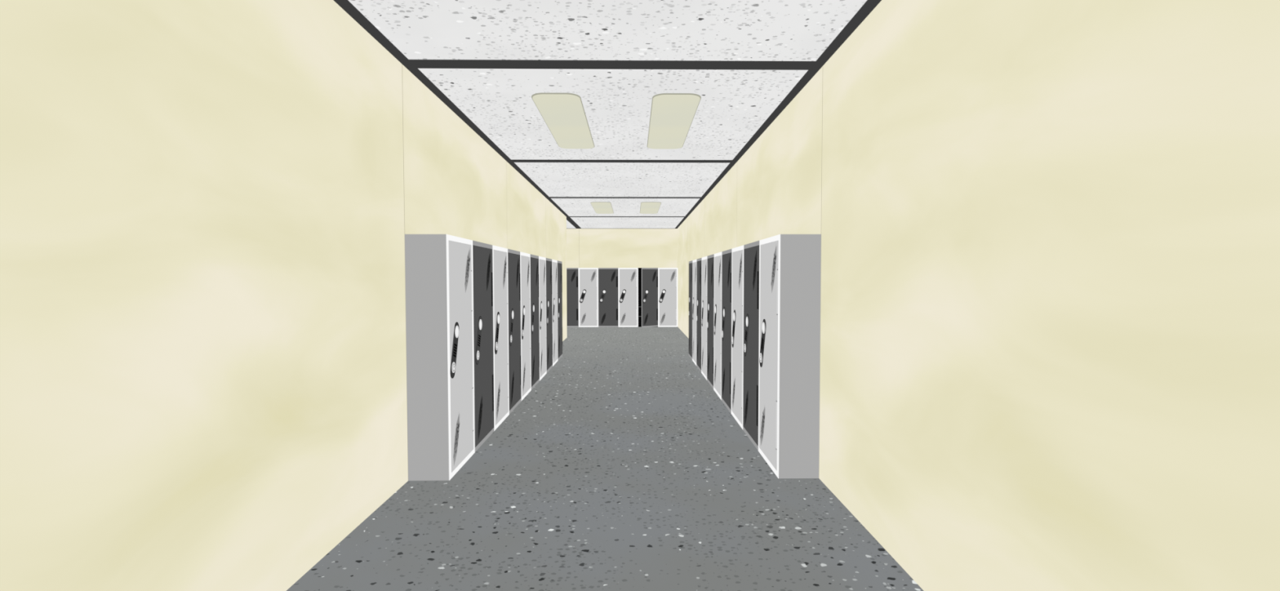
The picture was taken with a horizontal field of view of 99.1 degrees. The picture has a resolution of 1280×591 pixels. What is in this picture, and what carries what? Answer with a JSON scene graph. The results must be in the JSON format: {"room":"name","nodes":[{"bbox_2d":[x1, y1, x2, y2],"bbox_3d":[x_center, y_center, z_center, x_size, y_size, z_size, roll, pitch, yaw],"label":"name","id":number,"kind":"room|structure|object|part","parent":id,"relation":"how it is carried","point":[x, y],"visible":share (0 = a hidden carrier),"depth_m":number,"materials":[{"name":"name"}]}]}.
{"room":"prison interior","nodes":[
{"label":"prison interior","id":0,"kind":"room"},
{"bbox_2d":[0,0,567,590],"bbox_3d":[-1.609,-0.187,5.170,0.020,2.804,15.000,0,2,-1],"label":"wall","id":1,"kind":"structure","parent":0,"point":[208,207],"depth_m":1.95,"materials":[{"name":"beige paint"}]},
{"bbox_2d":[333,0,581,228],"bbox_3d":[-1.585,-1.633,6.626,0.071,0.004,18.000,0,2,-1],"label":"trim","id":2,"kind":"structure","parent":1,"relation":"attached to","point":[346,5],"depth_m":3.89,"materials":[{"name":"black metal"}]},
{"bbox_2d":[566,217,578,228],"bbox_3d":[-1.757,-1.868,14.120,0.071,0.004,3.000,0,2,-1],"label":"trim","id":3,"kind":"structure","parent":1,"relation":"attached to","point":[567,219],"depth_m":14.10,"materials":[{"name":"black metal"}]},
{"bbox_2d":[286,326,923,590],"bbox_3d":[-1.714,1.217,6.713,5.807,0.100,18.000,0,2,-1],"label":"floor","id":4,"kind":"structure","parent":0,"point":[623,468],"depth_m":3.27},
{"bbox_2d":[404,234,475,480],"bbox_3d":[-1.437,0.415,3.990,0.289,1.673,0.600,0,2,-1],"label":"locker","id":5,"kind":"object","parent":4,"relation":"on","point":[439,273],"visible":1,"depth_m":3.70,"materials":[{"name":"silver metal"}]},
{"bbox_3d":[-1.297,0.381,3.825,0.003,0.384,0.197,0,2,-1],"label":"lock plate","id":6,"kind":"part","parent":5,"relation":"part of","materials":[{"name":"black metal"}]},
{"bbox_2d":[453,414,459,465],"bbox_3d":[-1.297,1.012,3.863,0.002,0.353,0.152,0,2,-1],"label":"vent","id":7,"kind":"object","parent":5,"relation":"attached to","point":[455,417],"depth_m":3.85,"materials":[{"name":"white metal"}]},
{"bbox_3d":[-1.303,0.415,3.992,0.003,1.673,0.600,0,2,-1],"label":"frame","id":8,"kind":"part","parent":5,"relation":"part of","materials":[{"name":"white metal"}]},
{"bbox_3d":[-1.309,0.415,3.992,0.017,1.594,0.521,0,2,-1],"label":"door","id":9,"kind":"part","parent":5,"relation":"part of","materials":[{"name":"white metal"}]},
{"bbox_2d":[464,249,470,292],"bbox_3d":[-1.302,-0.194,4.125,0.002,0.349,0.149,0,2,-1],"label":"vent","id":10,"kind":"object","parent":5,"relation":"attached to","point":[467,252],"depth_m":4.12,"materials":[{"name":"white metal"}]},
{"bbox_2d":[472,240,493,452],"bbox_3d":[-1.446,0.396,4.590,0.289,1.673,0.600,0,2,-1],"label":"locker","id":11,"kind":"object","parent":4,"relation":"on","point":[482,268],"visible":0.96,"depth_m":4.55,"materials":[{"name":"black metal"}]},
{"bbox_3d":[-1.305,0.362,4.425,0.003,0.384,0.197,0,2,-1],"label":"lock plate","id":12,"kind":"part","parent":11,"relation":"part of","materials":[{"name":"black metal"}]},
{"bbox_2d":[477,394,482,438],"bbox_3d":[-1.305,0.994,4.463,0.002,0.353,0.152,0,2,-1],"label":"vent","id":13,"kind":"object","parent":11,"relation":"attached to","point":[479,396],"depth_m":4.45,"materials":[{"name":"black metal"}]},
{"bbox_2d":[486,253,490,290],"bbox_3d":[-1.311,-0.213,4.725,0.002,0.349,0.149,0,2,-1],"label":"vent","id":14,"kind":"object","parent":11,"relation":"attached to","point":[488,255],"depth_m":4.72,"materials":[{"name":"black metal"}]},
{"bbox_2d":[492,244,509,431],"bbox_3d":[-1.454,0.378,5.189,0.289,1.673,0.600,0,2,-1],"label":"locker","id":15,"kind":"object","parent":4,"relation":"on","point":[500,255],"visible":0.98,"depth_m":5.16,"materials":[{"name":"silver metal"}]},
{"bbox_3d":[-1.313,0.343,5.024,0.003,0.384,0.197,0,2,-1],"label":"lock plate","id":16,"kind":"part","parent":15,"relation":"part of","materials":[{"name":"black metal"}]},
{"bbox_2d":[496,383,500,421],"bbox_3d":[-1.313,0.975,5.063,0.002,0.353,0.152,0,2,-1],"label":"vent","id":17,"kind":"object","parent":15,"relation":"attached to","point":[498,385],"depth_m":5.06,"materials":[{"name":"white metal"}]},
{"bbox_2d":[502,256,506,288],"bbox_3d":[-1.319,-0.231,5.325,0.002,0.349,0.149,0,2,-1],"label":"vent","id":18,"kind":"object","parent":15,"relation":"attached to","point":[504,257],"depth_m":5.31,"materials":[{"name":"white metal"}]},
{"bbox_2d":[507,248,521,413],"bbox_3d":[-1.462,0.359,5.789,0.289,1.673,0.600,0,2,-1],"label":"locker","id":19,"kind":"object","parent":4,"relation":"on","point":[513,256],"visible":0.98,"depth_m":5.77,"materials":[{"name":"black metal"}]},
{"bbox_3d":[-1.321,0.325,5.624,0.003,0.384,0.197,0,2,-1],"label":"lock plate","id":20,"kind":"part","parent":19,"relation":"part of","materials":[{"name":"black metal"}]},
{"bbox_2d":[511,373,514,405],"bbox_3d":[-1.322,0.956,5.662,0.002,0.353,0.152,0,2,-1],"label":"vent","id":21,"kind":"object","parent":19,"relation":"attached to","point":[512,374],"depth_m":5.67,"materials":[{"name":"black metal"}]},
{"bbox_2d":[516,260,519,286],"bbox_3d":[-1.327,-0.250,5.924,0.002,0.349,0.149,0,2,-1],"label":"vent","id":22,"kind":"object","parent":19,"relation":"attached to","point":[517,261],"depth_m":5.94,"materials":[{"name":"black metal"}]},
{"bbox_2d":[520,251,531,400],"bbox_3d":[-1.470,0.340,6.389,0.289,1.673,0.600,0,2,-1],"label":"locker","id":23,"kind":"object","parent":4,"relation":"on","point":[525,258],"visible":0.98,"depth_m":6.35,"materials":[{"name":"silver metal"}]},
{"bbox_3d":[-1.330,0.306,6.223,0.003,0.384,0.197,0,2,-1],"label":"lock plate","id":24,"kind":"part","parent":23,"relation":"part of","materials":[{"name":"white metal"}]},
{"bbox_2d":[522,364,524,390],"bbox_3d":[-1.330,0.937,6.262,0.002,0.353,0.152,0,2,-1],"label":"vent","id":25,"kind":"object","parent":23,"relation":"attached to","point":[523,366],"depth_m":6.24,"materials":[{"name":"white metal"}]},
{"bbox_2d":[527,262,528,285],"bbox_3d":[-1.335,-0.269,6.524,0.002,0.349,0.149,0,2,-1],"label":"vent","id":26,"kind":"object","parent":23,"relation":"attached to","point":[527,262],"depth_m":6.52,"materials":[{"name":"white metal"}]},
{"bbox_2d":[530,253,539,389],"bbox_3d":[-1.478,0.321,6.988,0.289,1.673,0.600,0,2,-1],"label":"locker","id":27,"kind":"object","parent":4,"relation":"on","point":[535,326],"visible":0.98,"depth_m":6.98,"materials":[{"name":"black metal"}]},
{"bbox_3d":[-1.338,0.287,6.823,0.003,0.384,0.197,0,2,-1],"label":"lock plate","id":28,"kind":"part","parent":27,"relation":"part of","materials":[{"name":"black metal"}]},
{"bbox_2d":[532,355,534,383],"bbox_3d":[-1.338,0.918,6.862,0.002,0.353,0.152,0,2,-1],"label":"vent","id":29,"kind":"object","parent":27,"relation":"attached to","point":[533,356],"depth_m":6.86,"materials":[{"name":"black metal"}]},
{"bbox_2d":[536,262,537,284],"bbox_3d":[-1.343,-0.288,7.124,0.002,0.349,0.149,0,2,-1],"label":"vent","id":30,"kind":"object","parent":27,"relation":"attached to","point":[536,262],"depth_m":7.13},
{"bbox_2d":[538,256,546,380],"bbox_3d":[-1.486,0.302,7.588,0.289,1.673,0.600,0,2,-1],"label":"locker","id":31,"kind":"object","parent":4,"relation":"on","point":[542,260],"visible":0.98,"depth_m":7.55,"materials":[{"name":"silver metal"}]},
{"bbox_3d":[-1.346,0.268,7.423,0.003,0.384,0.197,0,2,-1],"label":"lock plate","id":32,"kind":"part","parent":31,"relation":"part of","materials":[{"name":"white metal"}]},
{"bbox_2d":[540,351,542,374],"bbox_3d":[-1.346,0.900,7.461,0.002,0.353,0.152,0,2,-1],"label":"vent","id":33,"kind":"object","parent":31,"relation":"attached to","point":[540,352],"depth_m":7.44,"materials":[{"name":"white metal"}]},
{"bbox_2d":[543,262,545,284],"bbox_3d":[-1.351,-0.306,7.723,0.002,0.349,0.149,0,2,-1],"label":"vent","id":34,"kind":"object","parent":31,"relation":"attached to","point":[544,263],"depth_m":7.73,"materials":[{"name":"white metal"}]},
{"bbox_2d":[546,257,552,372],"bbox_3d":[-1.494,0.284,8.188,0.289,1.673,0.600,0,2,-1],"label":"locker","id":35,"kind":"object","parent":4,"relation":"on","point":[548,261],"visible":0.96,"depth_m":8.15,"materials":[{"name":"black metal"}]},
{"bbox_2d":[551,259,557,366],"bbox_3d":[-1.502,0.265,8.787,0.289,1.673,0.600,0,2,-1],"label":"locker","id":36,"kind":"object","parent":4,"relation":"on","point":[554,263],"visible":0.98,"depth_m":8.74,"materials":[{"name":"silver metal"}]},
{"bbox_2d":[557,260,562,360],"bbox_3d":[-1.510,0.246,9.387,0.289,1.673,0.600,0,2,-1],"label":"locker","id":37,"kind":"object","parent":4,"relation":"on","point":[559,263],"visible":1,"depth_m":9.33,"materials":[{"name":"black metal"}]},
{"bbox_2d":[566,267,578,327],"bbox_3d":[-2.019,0.054,15.533,0.561,1.673,0.289,0,2,-1],"label":"locker","id":38,"kind":"object","parent":4,"relation":"on","point":[572,283],"visible":0.46,"depth_m":15.40,"materials":[{"name":"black metal"}]},
{"bbox_2d":[571,271,575,281],"bbox_3d":[-1.875,-0.546,15.379,0.143,0.349,0.002,0,2,-1],"label":"vent","id":39,"kind":"object","parent":38,"relation":"attached to","point":[573,273],"depth_m":15.38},
{"bbox_2d":[577,267,598,327],"bbox_3d":[-1.458,0.053,15.541,0.561,1.673,0.289,0,2,-1],"label":"locker","id":40,"kind":"object","parent":4,"relation":"on","point":[588,277],"visible":0.99,"depth_m":15.40,"materials":[{"name":"silver metal"}]},
{"bbox_3d":[-1.611,0.018,15.400,0.197,0.384,0.003,0,2,-1],"label":"lock plate","id":41,"kind":"part","parent":40,"relation":"part of","materials":[{"name":"white metal"}]},
{"bbox_2d":[581,313,586,324],"bbox_3d":[-1.593,0.650,15.420,0.145,0.353,0.002,0,2,-1],"label":"vent","id":42,"kind":"object","parent":40,"relation":"attached to","point":[583,315],"depth_m":15.42,"materials":[{"name":"white metal"}]},
{"bbox_2d":[591,271,595,282],"bbox_3d":[-1.314,-0.547,15.386,0.143,0.349,0.002,0,2,-1],"label":"vent","id":43,"kind":"object","parent":40,"relation":"attached to","point":[593,273],"depth_m":15.39,"materials":[{"name":"white metal"}]},
{"bbox_2d":[598,267,617,327],"bbox_3d":[-0.896,0.052,15.549,0.561,1.673,0.289,0,2,-1],"label":"locker","id":44,"kind":"object","parent":4,"relation":"on","point":[607,277],"visible":0.98,"depth_m":15.41,"materials":[{"name":"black metal"}]},
{"bbox_3d":[-1.050,0.018,15.407,0.197,0.384,0.003,0,2,-1],"label":"lock plate","id":45,"kind":"part","parent":44,"relation":"part of","materials":[{"name":"black metal"}]},
{"bbox_2d":[600,312,605,324],"bbox_3d":[-1.032,0.650,15.428,0.145,0.353,0.002,0,2,-1],"label":"vent","id":46,"kind":"object","parent":44,"relation":"attached to","point":[602,314],"depth_m":15.43,"materials":[{"name":"black metal"}]},
{"bbox_2d":[610,270,615,281],"bbox_3d":[-0.753,-0.548,15.394,0.143,0.349,0.002,0,2,-1],"label":"vent","id":47,"kind":"object","parent":44,"relation":"attached to","point":[612,272],"depth_m":15.39,"materials":[{"name":"black metal"}]},
{"bbox_2d":[617,267,638,327],"bbox_3d":[-0.335,0.051,15.556,0.561,1.673,0.289,0,2,-1],"label":"locker","id":48,"kind":"object","parent":4,"relation":"on","point":[628,277],"visible":1,"depth_m":15.42,"materials":[{"name":"silver metal"}]},
{"bbox_3d":[-0.488,0.017,15.415,0.197,0.384,0.003,0,2,-1],"label":"lock plate","id":49,"kind":"part","parent":48,"relation":"part of","materials":[{"name":"white metal"}]},
{"bbox_2d":[621,313,625,324],"bbox_3d":[-0.471,0.649,15.435,0.145,0.353,0.002,0,2,-1],"label":"vent","id":50,"kind":"object","parent":48,"relation":"attached to","point":[623,315],"depth_m":15.44,"materials":[{"name":"white metal"}]},
{"bbox_2d":[631,271,635,281],"bbox_3d":[-0.192,-0.548,15.402,0.143,0.349,0.002,0,2,-1],"label":"vent","id":51,"kind":"object","parent":48,"relation":"attached to","point":[633,273],"depth_m":15.40,"materials":[{"name":"white metal"}]},
{"bbox_2d":[638,267,657,327],"bbox_3d":[0.229,0.056,15.410,0.562,1.673,0.596,0,2,-1],"label":"locker","id":52,"kind":"object","parent":4,"relation":"on","point":[647,277],"visible":1,"depth_m":15.29,"materials":[{"name":"black metal"}]},
{"bbox_3d":[0.156,0.024,15.177,0.197,0.384,0.003,-1,2,-34],"label":"lock plate","id":53,"kind":"part","parent":52,"relation":"part of","materials":[{"name":"black metal"}]},
{"bbox_2d":[644,313,648,325],"bbox_3d":[0.171,0.655,15.207,0.145,0.353,0.002,-1,2,-34],"label":"vent","id":54,"kind":"object","parent":52,"relation":"attached to","point":[646,318],"depth_m":15.21,"materials":[{"name":"black metal"}]},
{"bbox_2d":[652,270,656,282],"bbox_3d":[0.403,-0.547,15.325,0.143,0.349,0.002,-1,2,-34],"label":"vent","id":55,"kind":"object","parent":52,"relation":"attached to","point":[654,272],"depth_m":15.32,"materials":[{"name":"black metal"}]},
{"bbox_2d":[657,267,677,327],"bbox_3d":[0.787,0.050,15.571,0.561,1.673,0.289,0,2,-1],"label":"locker","id":56,"kind":"object","parent":4,"relation":"on","point":[667,277],"visible":1,"depth_m":15.43,"materials":[{"name":"silver metal"}]},
{"bbox_3d":[0.634,0.015,15.430,0.197,0.384,0.003,0,2,-1],"label":"lock plate","id":57,"kind":"part","parent":56,"relation":"part of","materials":[{"name":"white metal"}]},
{"bbox_2d":[660,312,665,324],"bbox_3d":[0.652,0.647,15.450,0.145,0.353,0.002,0,2,-1],"label":"vent","id":58,"kind":"object","parent":56,"relation":"attached to","point":[662,314],"depth_m":15.45,"materials":[{"name":"white metal"}]},
{"bbox_2d":[670,270,675,281],"bbox_3d":[0.931,-0.550,15.417,0.143,0.349,0.002,0,2,-1],"label":"vent","id":59,"kind":"object","parent":56,"relation":"attached to","point":[672,272],"depth_m":15.42,"materials":[{"name":"white metal"}]},
{"bbox_2d":[688,260,692,359],"bbox_3d":[1.007,0.242,9.421,0.289,1.673,0.600,0,2,-1],"label":"locker","id":60,"kind":"object","parent":4,"relation":"on","point":[690,262],"visible":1,"depth_m":9.34,"materials":[{"name":"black metal"}]},
{"bbox_2d":[692,258,697,365],"bbox_3d":[1.015,0.261,8.821,0.289,1.673,0.600,0,2,-1],"label":"locker","id":61,"kind":"object","parent":4,"relation":"on","point":[695,261],"visible":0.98,"depth_m":8.84,"materials":[{"name":"silver metal"}]},
{"bbox_2d":[696,257,702,372],"bbox_3d":[1.023,0.280,8.222,0.289,1.673,0.600,0,2,-1],"label":"locker","id":62,"kind":"object","parent":4,"relation":"on","point":[699,260],"visible":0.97,"depth_m":8.20,"materials":[{"name":"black metal"}]},
{"bbox_2d":[701,256,706,380],"bbox_3d":[1.032,0.299,7.622,0.289,1.673,0.600,0,2,-1],"label":"locker","id":63,"kind":"object","parent":4,"relation":"on","point":[704,262],"visible":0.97,"depth_m":7.62,"materials":[{"name":"silver metal"}]},
{"bbox_2d":[706,253,714,388],"bbox_3d":[1.040,0.318,7.022,0.289,1.673,0.600,0,2,-1],"label":"locker","id":64,"kind":"object","parent":4,"relation":"on","point":[710,259],"visible":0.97,"depth_m":6.99,"materials":[{"name":"black metal"}]},
{"bbox_3d":[0.899,0.273,7.185,0.003,0.384,0.197,0,2,-1],"label":"lock plate","id":65,"kind":"part","parent":64,"relation":"part of","materials":[{"name":"black metal"}]},
{"bbox_2d":[707,352,709,374],"bbox_3d":[0.901,0.906,7.186,0.002,0.353,0.152,0,2,-1],"label":"vent","id":66,"kind":"object","parent":64,"relation":"attached to","point":[708,353],"depth_m":7.17,"materials":[{"name":"black metal"}]},
{"bbox_2d":[711,263,712,286],"bbox_3d":[0.904,-0.281,6.849,0.002,0.349,0.149,0,2,-1],"label":"vent","id":67,"kind":"object","parent":64,"relation":"attached to","point":[711,264],"depth_m":6.87,"materials":[{"name":"black metal"}]},
{"bbox_2d":[713,251,721,399],"bbox_3d":[1.048,0.337,6.423,0.289,1.673,0.600,0,2,-1],"label":"locker","id":68,"kind":"object","parent":4,"relation":"on","point":[717,256],"visible":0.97,"depth_m":6.39,"materials":[{"name":"silver metal"}]},
{"bbox_2d":[714,360,716,385],"bbox_3d":[0.909,0.925,6.587,0.002,0.353,0.152,0,2,-1],"label":"vent","id":69,"kind":"object","parent":68,"relation":"attached to","point":[715,361],"depth_m":6.57,"materials":[{"name":"white metal"}]},
{"bbox_3d":[0.907,0.292,6.586,0.003,0.384,0.197,0,2,-1],"label":"lock plate","id":70,"kind":"part","parent":68,"relation":"part of","materials":[{"name":"white metal"}]},
{"bbox_2d":[718,257,720,287],"bbox_3d":[0.912,-0.263,6.250,0.002,0.349,0.149,0,2,-1],"label":"vent","id":71,"kind":"object","parent":68,"relation":"attached to","point":[719,259],"depth_m":6.26,"materials":[{"name":"white metal"}]},
{"bbox_2d":[721,248,731,413],"bbox_3d":[1.056,0.355,5.823,0.289,1.673,0.600,0,2,-1],"label":"locker","id":72,"kind":"object","parent":4,"relation":"on","point":[726,255],"visible":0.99,"depth_m":5.78,"materials":[{"name":"black metal"}]},
{"bbox_3d":[0.916,0.311,5.986,0.003,0.384,0.197,0,2,-1],"label":"lock plate","id":73,"kind":"part","parent":72,"relation":"part of","materials":[{"name":"black metal"}]},
{"bbox_2d":[722,367,724,395],"bbox_3d":[0.917,0.944,5.987,0.002,0.353,0.152,0,2,-1],"label":"vent","id":74,"kind":"object","parent":72,"relation":"attached to","point":[723,368],"depth_m":5.98,"materials":[{"name":"black metal"}]},
{"bbox_2d":[727,256,730,284],"bbox_3d":[0.920,-0.244,5.650,0.002,0.349,0.149,0,2,-1],"label":"vent","id":75,"kind":"object","parent":72,"relation":"attached to","point":[728,257],"depth_m":5.65,"materials":[{"name":"black metal"}]},
{"bbox_2d":[731,244,743,429],"bbox_3d":[1.064,0.374,5.223,0.289,1.673,0.600,0,2,-1],"label":"locker","id":76,"kind":"object","parent":4,"relation":"on","point":[737,253],"visible":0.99,"depth_m":5.19,"materials":[{"name":"silver metal"}]},
{"bbox_3d":[0.924,0.330,5.386,0.003,0.384,0.197,0,2,-1],"label":"lock plate","id":77,"kind":"part","parent":76,"relation":"part of","materials":[{"name":"metal"}]},
{"bbox_2d":[732,379,735,408],"bbox_3d":[0.925,0.962,5.388,0.002,0.353,0.152,0,2,-1],"label":"vent","id":78,"kind":"object","parent":76,"relation":"attached to","point":[733,380],"depth_m":5.38,"materials":[{"name":"white metal"}]},
{"bbox_2d":[738,253,742,288],"bbox_3d":[0.928,-0.225,5.050,0.002,0.349,0.149,0,2,-1],"label":"vent","id":79,"kind":"object","parent":76,"relation":"attached to","point":[740,255],"depth_m":5.05,"materials":[{"name":"white metal"}]},
{"bbox_2d":[742,240,759,450],"bbox_3d":[1.072,0.393,4.624,0.289,1.673,0.600,0,2,-1],"label":"locker","id":80,"kind":"object","parent":4,"relation":"on","point":[751,251],"visible":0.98,"depth_m":4.59,"materials":[{"name":"black metal"}]},
{"bbox_3d":[0.932,0.348,4.787,0.003,0.384,0.197,0,2,-1],"label":"lock plate","id":81,"kind":"part","parent":80,"relation":"part of","materials":[{"name":"metal"}]},
{"bbox_2d":[744,392,748,425],"bbox_3d":[0.933,0.981,4.788,0.002,0.353,0.152,0,2,-1],"label":"vent","id":82,"kind":"object","parent":80,"relation":"attached to","point":[746,394],"depth_m":4.78,"materials":[{"name":"black metal"}]},
{"bbox_2d":[752,249,756,289],"bbox_3d":[0.936,-0.206,4.451,0.002,0.349,0.149,0,2,-1],"label":"vent","id":83,"kind":"object","parent":80,"relation":"attached to","point":[754,251],"depth_m":4.46,"materials":[{"name":"black metal"}]},
{"bbox_2d":[758,234,821,478],"bbox_3d":[1.080,0.412,4.024,0.289,1.673,0.600,0,2,-1],"label":"locker","id":84,"kind":"object","parent":4,"relation":"on","point":[790,264],"visible":1,"depth_m":3.74,"materials":[{"name":"silver metal"}]},
{"bbox_2d":[760,405,764,444],"bbox_3d":[0.941,1.000,4.188,0.002,0.353,0.152,0,2,-1],"label":"vent","id":85,"kind":"object","parent":84,"relation":"attached to","point":[762,407],"depth_m":4.20,"materials":[{"name":"white metal"}]},
{"bbox_3d":[0.940,0.367,4.187,0.003,0.384,0.197,0,2,-1],"label":"lock plate","id":86,"kind":"part","parent":84,"relation":"part of","materials":[{"name":"black metal"}]},
{"bbox_3d":[0.952,0.412,4.022,0.017,1.594,0.521,0,2,-1],"label":"door","id":87,"kind":"part","parent":84,"relation":"part of","materials":[{"name":"white metal"}]},
{"bbox_3d":[0.946,0.412,4.022,0.003,1.673,0.600,0,2,-1],"label":"frame","id":88,"kind":"part","parent":84,"relation":"part of","materials":[{"name":"white metal"}]},
{"bbox_2d":[771,244,777,293],"bbox_3d":[0.944,-0.187,3.851,0.002,0.349,0.149,0,2,-1],"label":"vent","id":89,"kind":"object","parent":84,"relation":"attached to","point":[774,247],"depth_m":3.84,"materials":[{"name":"white metal"}]},
{"bbox_2d":[348,0,866,228],"bbox_3d":[-1.717,-1.685,6.622,5.807,0.100,18.000,0,2,-1],"label":"ceiling","id":90,"kind":"structure","parent":0,"point":[734,104],"depth_m":3.81,"materials":[{"name":"white tile"}]},
{"bbox_2d":[531,93,594,148],"bbox_3d":[-0.671,-1.583,5.094,0.386,0.010,1.790,0,2,-1],"label":"recessed light","id":91,"kind":"object","parent":90,"relation":"in","point":[564,115],"visible":1,"depth_m":4.85,"materials":[{"name":"beige plastic"}]},
{"bbox_2d":[590,201,613,213],"bbox_3d":[-0.753,-1.771,11.090,0.386,0.010,1.790,0,2,-1],"label":"recessed light","id":92,"kind":"object","parent":90,"relation":"in","point":[600,207],"visible":1,"depth_m":10.96,"materials":[{"name":"beige plastic"}]},
{"bbox_2d":[640,201,661,213],"bbox_3d":[0.198,-1.772,11.103,0.386,0.010,1.790,0,2,-1],"label":"recessed light","id":93,"kind":"object","parent":90,"relation":"in","point":[646,207],"visible":1,"depth_m":10.97,"materials":[{"name":"beige plastic"}]},
{"bbox_2d":[647,93,701,148],"bbox_3d":[0.279,-1.584,5.106,0.386,0.010,1.790,0,2,-1],"label":"recessed light","id":94,"kind":"object","parent":90,"relation":"in","point":[672,114],"visible":1,"depth_m":4.86,"materials":[{"name":"beige plastic"}]},
{"bbox_2d":[408,59,815,70],"bbox_3d":[-0.176,-1.541,3.646,2.665,0.004,0.142,0,2,-1],"label":"ceiling beam","id":95,"kind":"structure","parent":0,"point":[419,64],"depth_m":3.64,"materials":[{"name":"black metal"}]},
{"bbox_2d":[566,228,676,267],"bbox_3d":[-1.838,-0.517,15.702,5.807,2.804,0.080,0,2,-1],"label":"wall","id":96,"kind":"structure","parent":0,"point":[585,247],"depth_m":15.65,"materials":[{"name":"beige paint"}]},
{"bbox_2d":[676,0,1279,590],"bbox_3d":[1.228,-0.238,6.707,0.080,2.804,18.000,0,2,-1],"label":"wall","id":97,"kind":"structure","parent":0,"point":[1049,230],"depth_m":1.69,"materials":[{"name":"beige paint"}]},
{"bbox_2d":[511,159,732,162],"bbox_3d":[-0.217,-1.635,6.644,2.665,0.004,0.142,0,2,-1],"label":"trim","id":98,"kind":"structure","parent":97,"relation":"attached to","point":[513,160],"depth_m":6.64,"materials":[{"name":"black metal"}]},
{"bbox_2d":[549,196,701,198],"bbox_3d":[-0.258,-1.729,9.642,2.665,0.004,0.142,0,2,-1],"label":"trim","id":99,"kind":"structure","parent":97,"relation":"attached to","point":[549,197],"depth_m":9.59,"materials":[{"name":"black metal"}]},
{"bbox_2d":[568,216,684,217],"bbox_3d":[-0.298,-1.823,12.641,2.665,0.004,0.142,0,2,-1],"label":"trim","id":100,"kind":"structure","parent":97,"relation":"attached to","point":[569,216],"depth_m":12.62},
{"bbox_2d":[675,0,881,228],"bbox_3d":[1.151,-1.637,6.662,0.071,0.004,18.000,0,2,-1],"label":"trim","id":101,"kind":"structure","parent":97,"relation":"attached to","point":[869,5],"depth_m":3.90,"materials":[{"name":"black metal"}]}
]}

